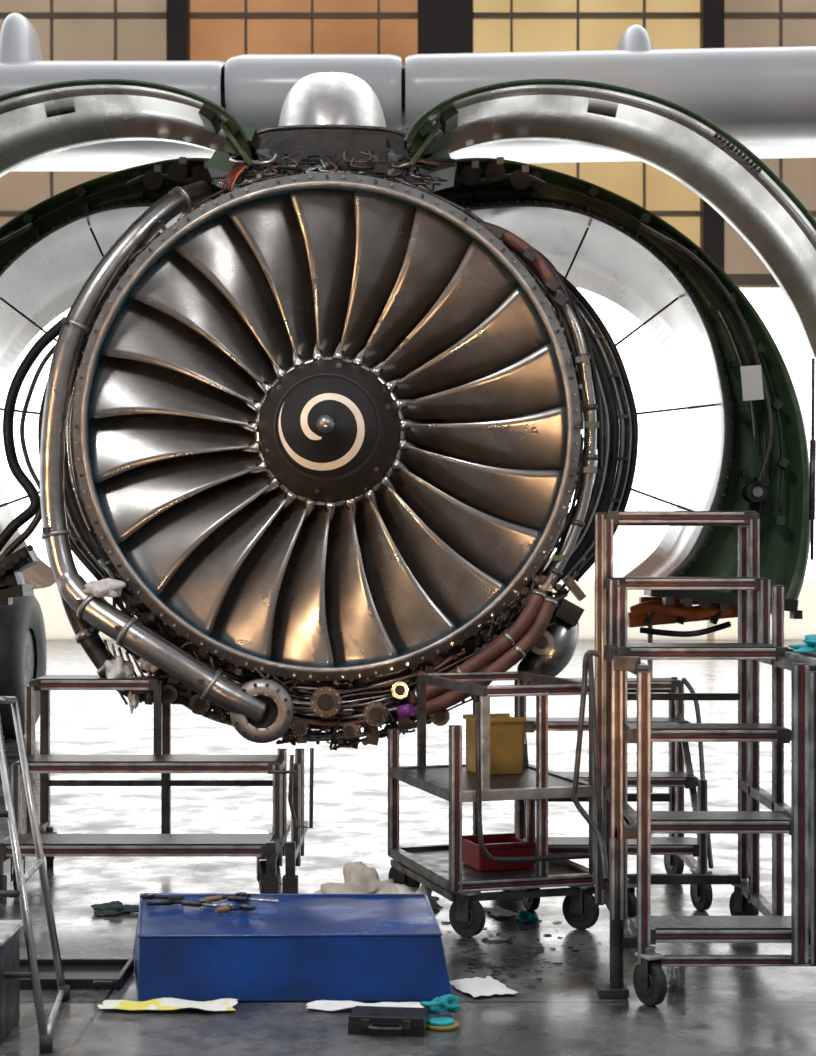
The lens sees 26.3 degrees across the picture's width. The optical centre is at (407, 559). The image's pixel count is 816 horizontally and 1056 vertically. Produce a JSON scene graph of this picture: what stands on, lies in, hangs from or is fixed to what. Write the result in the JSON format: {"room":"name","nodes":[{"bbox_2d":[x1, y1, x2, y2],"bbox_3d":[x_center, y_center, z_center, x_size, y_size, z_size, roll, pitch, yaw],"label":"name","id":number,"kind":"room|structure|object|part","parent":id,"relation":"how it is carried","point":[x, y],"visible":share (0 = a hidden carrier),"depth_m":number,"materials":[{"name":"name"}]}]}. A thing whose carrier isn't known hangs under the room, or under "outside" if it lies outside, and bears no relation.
{"room":"aircraft hangar","nodes":[
{"label":"aircraft hangar","id":0,"kind":"room"},
{"bbox_2d":[40,171,602,750],"bbox_3d":[-0.374,-0.533,10.737,2.930,3.044,3.944,0,0,2],"label":"engine","id":1,"kind":"object","parent":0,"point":[330,454],"visible":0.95,"depth_m":9.15,"materials":[{"name":"metal"}]},
{"bbox_2d":[206,72,455,191],"bbox_3d":[-0.407,-2.377,11.295,1.320,0.907,4.409,0,0,0],"label":"pylon","id":2,"kind":"object","parent":1,"relation":"attached to","point":[329,122],"visible":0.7,"depth_m":9.25,"materials":[{"name":"metal"}]},
{"bbox_2d":[0,157,231,604],"bbox_3d":[-2.062,-1.016,11.278,2.346,2.725,2.296,0,0,0],"label":"cowl","id":3,"kind":"object","parent":2,"relation":"attached to","point":[49,251],"visible":0.51,"depth_m":10.40,"materials":[{"name":"white paint"}]},
{"bbox_2d":[0,79,264,180],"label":"engine cowling","id":4,"kind":"structure","parent":2,"relation":"attached to","point":[39,121],"depth_m":9.54,"materials":[{"name":"white paint"}]},
{"bbox_2d":[404,79,815,358],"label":"engine cowling","id":5,"kind":"structure","parent":2,"relation":"attached to","point":[665,135],"depth_m":9.55,"materials":[{"name":"bare silver metal"},{"name":"green paint"}]},
{"bbox_2d":[809,358,815,559],"bbox_3d":[2.372,-0.910,10.221,0.039,1.820,0.081,0,0,23],"label":"support rod","id":6,"kind":"object","parent":5,"relation":"attached to","point":[812,475],"visible":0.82,"depth_m":10.19,"materials":[{"name":"metal"}]},
{"bbox_2d":[432,157,810,618],"bbox_3d":[1.221,-1.016,11.277,2.331,2.725,2.285,0,0,0],"label":"cowl","id":7,"kind":"object","parent":2,"relation":"attached to","point":[748,450],"visible":0.73,"depth_m":10.41,"materials":[{"name":"white paint"}]},
{"bbox_2d":[0,640,815,1055],"bbox_3d":[0.000,1.700,21.000,60.000,0.200,60.000,0,0,0],"label":"floor","id":8,"kind":"structure","parent":0,"point":[719,1010],"depth_m":8.40,"materials":[{"name":"concrete"}]},
{"bbox_2d":[0,920,22,1043],"bbox_3d":[-1.404,1.425,5.901,0.150,0.350,0.340,0,0,0],"label":"equipment box","id":9,"kind":"object","parent":8,"relation":"on","point":[9,929],"visible":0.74,"depth_m":5.90,"materials":[{"name":"metal"}]},
{"bbox_2d":[0,595,46,736],"bbox_3d":[-4.055,-0.900,16.180,1.330,5.000,2.121,0,0,0],"label":"landing gear","id":10,"kind":"object","parent":8,"relation":"on","point":[23,654],"visible":0.7,"depth_m":15.36,"materials":[{"name":"metal"}]},
{"bbox_2d":[0,13,815,170],"bbox_3d":[0.000,-3.935,15.500,26.000,1.410,5.000,0,0,0],"label":"aircraft wing","id":11,"kind":"object","parent":10,"relation":"on","point":[764,98],"visible":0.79,"depth_m":13.07,"materials":[{"name":"white paint"}]},
{"bbox_3d":[-7.200,-3.780,15.500,11.600,1.100,5.000,0,0,0],"label":"slat panel","id":12,"kind":"part","parent":11,"relation":"part of","materials":[{"name":"white paint"}]},
{"bbox_3d":[-0.710,-3.830,15.500,1.320,1.100,5.000,0,0,0],"label":"slat panel","id":13,"kind":"part","parent":11,"relation":"part of","materials":[{"name":"white paint"}]},
{"bbox_3d":[6.490,-3.961,15.500,13.020,1.358,5.000,0,0,0],"label":"slat panel","id":14,"kind":"part","parent":11,"relation":"part of","materials":[{"name":"white paint"}]},
{"bbox_2d":[0,696,69,1053],"bbox_3d":[-1.593,1.054,6.185,0.876,1.109,1.057,0,0,0],"label":"ladder","id":15,"kind":"object","parent":8,"relation":"on","point":[45,1039],"visible":1,"depth_m":6.19,"materials":[{"name":"metal"}]},
{"bbox_2d":[20,958,133,989],"bbox_3d":[-1.312,1.576,6.639,0.480,0.048,0.402,0,0,0],"label":"drip tray","id":16,"kind":"object","parent":8,"relation":"on","point":[79,973],"visible":0.8,"depth_m":6.69,"materials":[{"name":"black paint"}]},
{"bbox_2d":[90,901,138,915],"bbox_3d":[-1.337,1.578,7.936,0.219,0.035,0.216,0,0,-33],"label":"rag","id":17,"kind":"object","parent":8,"relation":"on","point":[112,908],"visible":0.99,"depth_m":7.89,"materials":[{"name":"fabric"}]},
{"bbox_2d":[0,675,313,902],"bbox_3d":[-1.206,1.104,8.699,1.498,0.992,1.128,0,0,0],"label":"work platform","id":18,"kind":"object","parent":8,"relation":"on","point":[273,846],"visible":0.91,"depth_m":8.55,"materials":[{"name":"metal"}]},
{"bbox_2d":[98,998,238,1010],"bbox_3d":[-0.856,1.585,6.218,0.496,0.023,0.174,0,0,0],"label":"paper","id":19,"kind":"object","parent":8,"relation":"on","point":[226,1004],"visible":1,"depth_m":6.22,"materials":[{"name":"white paper"}]},
{"bbox_2d":[133,892,451,1000],"bbox_3d":[-0.477,1.465,6.710,1.283,0.266,0.780,0,0,0],"label":"box","id":20,"kind":"object","parent":8,"relation":"on","point":[300,947],"depth_m":6.37,"materials":[{"name":"plastic"}]},
{"bbox_2d":[140,893,183,900],"bbox_3d":[-0.975,1.343,6.953,0.177,0.022,0.053,0,0,20],"label":"pliers","id":21,"kind":"object","parent":20,"relation":"on","point":[150,896],"visible":0.96,"depth_m":6.95,"materials":[{"name":"metal"}]},
{"bbox_2d":[147,899,211,905],"bbox_3d":[-0.897,1.343,6.851,0.251,0.022,0.053,0,0,-6],"label":"wrench","id":22,"kind":"object","parent":20,"relation":"on","point":[149,902],"visible":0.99,"depth_m":6.84,"materials":[{"name":"metal"}]},
{"bbox_2d":[181,900,233,907],"bbox_3d":[-0.784,1.343,6.797,0.214,0.022,0.053,0,0,23],"label":"wrench","id":23,"kind":"object","parent":20,"relation":"on","point":[184,902],"visible":0.93,"depth_m":6.80,"materials":[{"name":"metal"}]},
{"bbox_3d":[-0.722,1.343,6.954,0.196,0.021,0.052,0,0,-34],"label":"ratchet handle","id":24,"kind":"part","parent":20,"relation":"part of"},
{"bbox_2d":[215,904,255,912],"bbox_3d":[-0.669,1.343,6.725,0.150,0.022,0.069,0,0,-29],"label":"hammer","id":25,"kind":"object","parent":20,"relation":"on","point":[245,907],"visible":1,"depth_m":6.72,"materials":[{"name":"brown wood"}]},
{"bbox_2d":[228,896,279,903],"bbox_3d":[-0.610,1.343,6.898,0.214,0.022,0.022,0,0,17],"label":"screwdriver","id":26,"kind":"object","parent":20,"relation":"on","point":[230,898],"visible":1,"depth_m":6.90,"materials":[{"name":"metal"}]},
{"bbox_2d":[312,889,324,893],"bbox_3d":[-0.384,1.566,8.094,0.192,0.061,0.235,0,0,-29],"label":"rag","id":27,"kind":"object","parent":8,"relation":"on","point":[320,891],"visible":0.05,"depth_m":8.10,"materials":[{"name":"fabric"}]},
{"bbox_2d":[320,861,400,893],"bbox_3d":[-0.183,1.507,8.164,0.449,0.178,0.322,0,0,0],"label":"rag","id":28,"kind":"object","parent":8,"relation":"on","point":[359,878],"visible":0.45,"depth_m":8.15,"materials":[{"name":"fabric"}]},
{"bbox_2d":[305,1000,423,1010],"bbox_3d":[-0.128,1.584,6.212,0.477,0.021,0.120,0,0,0],"label":"paper sheet","id":29,"kind":"object","parent":8,"relation":"on","point":[328,1005],"visible":0.67,"depth_m":6.21,"materials":[{"name":"white paper"}]},
{"bbox_2d":[348,1006,428,1035],"bbox_3d":[-0.067,1.567,5.927,0.260,0.062,0.184,0,0,7],"label":"case","id":30,"kind":"object","parent":8,"relation":"on","point":[366,1020],"visible":1,"depth_m":5.88,"materials":[{"name":"black paint"}]},
{"bbox_2d":[395,884,442,908],"bbox_3d":[0.039,1.536,8.041,0.250,0.120,0.344,0,0,0],"label":"rag","id":31,"kind":"object","parent":8,"relation":"on","point":[401,889],"visible":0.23,"depth_m":8.03,"materials":[{"name":"fabric"}]},
{"bbox_2d":[419,994,461,1014],"bbox_3d":[0.114,1.545,6.061,0.149,0.071,0.121,0,0,0],"label":"glove","id":32,"kind":"object","parent":8,"relation":"on","point":[448,1002],"visible":0.97,"depth_m":6.05,"materials":[{"name":"rubber"}]},
{"bbox_2d":[427,1017,458,1030],"bbox_3d":[0.113,1.587,5.982,0.120,0.023,0.120,0,0,0],"label":"tape roll","id":33,"kind":"object","parent":8,"relation":"on","point":[434,1023],"visible":0.88,"depth_m":5.95,"materials":[{"name":"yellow plastic"}]},
{"bbox_2d":[450,976,517,996],"bbox_3d":[0.274,1.588,6.497,0.201,0.016,0.301,0,0,-22],"label":"paper sheet","id":34,"kind":"object","parent":8,"relation":"on","point":[476,986],"visible":0.98,"depth_m":6.49,"materials":[{"name":"white paper"}]},
{"bbox_2d":[388,671,598,936],"bbox_3d":[0.366,1.069,7.931,0.685,1.062,1.083,0,0,-17],"label":"trolley","id":35,"kind":"object","parent":8,"relation":"on","point":[440,868],"visible":0.81,"depth_m":7.53,"materials":[{"name":"metal"}]},
{"bbox_2d":[463,713,525,774],"bbox_3d":[0.400,0.853,8.100,0.230,0.260,0.236,0,0,-17],"label":"storage bin","id":36,"kind":"object","parent":35,"relation":"in","point":[506,731],"visible":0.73,"depth_m":8.01,"materials":[{"name":"plastic"}]},
{"bbox_2d":[462,833,535,870],"bbox_3d":[0.400,1.313,7.850,0.270,0.120,0.276,0,0,-17],"label":"storage bin","id":37,"kind":"object","parent":35,"relation":"in","point":[503,844],"visible":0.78,"depth_m":7.75,"materials":[{"name":"plastic"}]},
{"bbox_2d":[483,906,517,915],"bbox_3d":[0.414,1.588,7.890,0.112,0.011,0.230,0,0,-18],"label":"paper sheet","id":38,"kind":"object","parent":8,"relation":"on","point":[497,911],"visible":0.98,"depth_m":7.88,"materials":[{"name":"white paper"}]},
{"bbox_2d":[441,907,600,986],"bbox_3d":[0.383,1.597,7.232,0.854,0.001,1.586,0,0,0],"label":"debris","id":39,"kind":"object","parent":8,"relation":"on","point":[495,973],"visible":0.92,"depth_m":7.09,"materials":[{"name":"fabric"}]},
{"bbox_2d":[516,911,539,922],"bbox_3d":[0.526,1.575,7.740,0.092,0.042,0.116,0,0,-16],"label":"glove","id":40,"kind":"object","parent":8,"relation":"on","point":[524,917],"visible":1,"depth_m":7.71,"materials":[{"name":"rubber"}]},
{"bbox_2d":[521,677,713,910],"bbox_3d":[0.960,1.086,8.390,0.892,1.028,0.982,0,0,0],"label":"stand","id":41,"kind":"object","parent":8,"relation":"on","point":[677,849],"visible":0.51,"depth_m":8.23,"materials":[{"name":"metal"}]},
{"bbox_2d":[666,966,686,986],"bbox_3d":[1.009,1.547,6.580,0.081,0.098,0.112,0,0,0],"label":"plastic wrap","id":42,"kind":"object","parent":8,"relation":"on","point":[676,977],"visible":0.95,"depth_m":6.55,"materials":[{"name":"clear plastic"}]},
{"bbox_2d":[570,511,815,1005],"bbox_3d":[1.431,0.696,6.968,1.623,1.808,1.539,0,0,0],"label":"stand","id":43,"kind":"object","parent":8,"relation":"on","point":[632,925],"visible":1,"depth_m":6.79,"materials":[{"name":"metal"}]},
{"bbox_2d":[627,596,770,810],"bbox_3d":[1.773,0.901,10.580,0.882,1.397,0.341,0,0,0],"label":"harness","id":44,"kind":"object","parent":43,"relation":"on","point":[650,611],"visible":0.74,"depth_m":10.47,"materials":[{"name":"orange fabric"}]},
{"bbox_2d":[788,634,815,651],"bbox_3d":[1.562,0.306,6.570,0.266,0.073,0.204,0,0,0],"label":"glove","id":45,"kind":"object","parent":43,"relation":"on","point":[810,640],"visible":1,"depth_m":6.54,"materials":[{"name":"rubber"}]},
{"bbox_2d":[0,0,815,639],"bbox_3d":[0.000,-7.450,34.795,60.000,18.100,0.490,0,0,0],"label":"wall","id":46,"kind":"structure","parent":0,"point":[67,30],"depth_m":34.97,"materials":[{"name":"white paint"}]}
]}

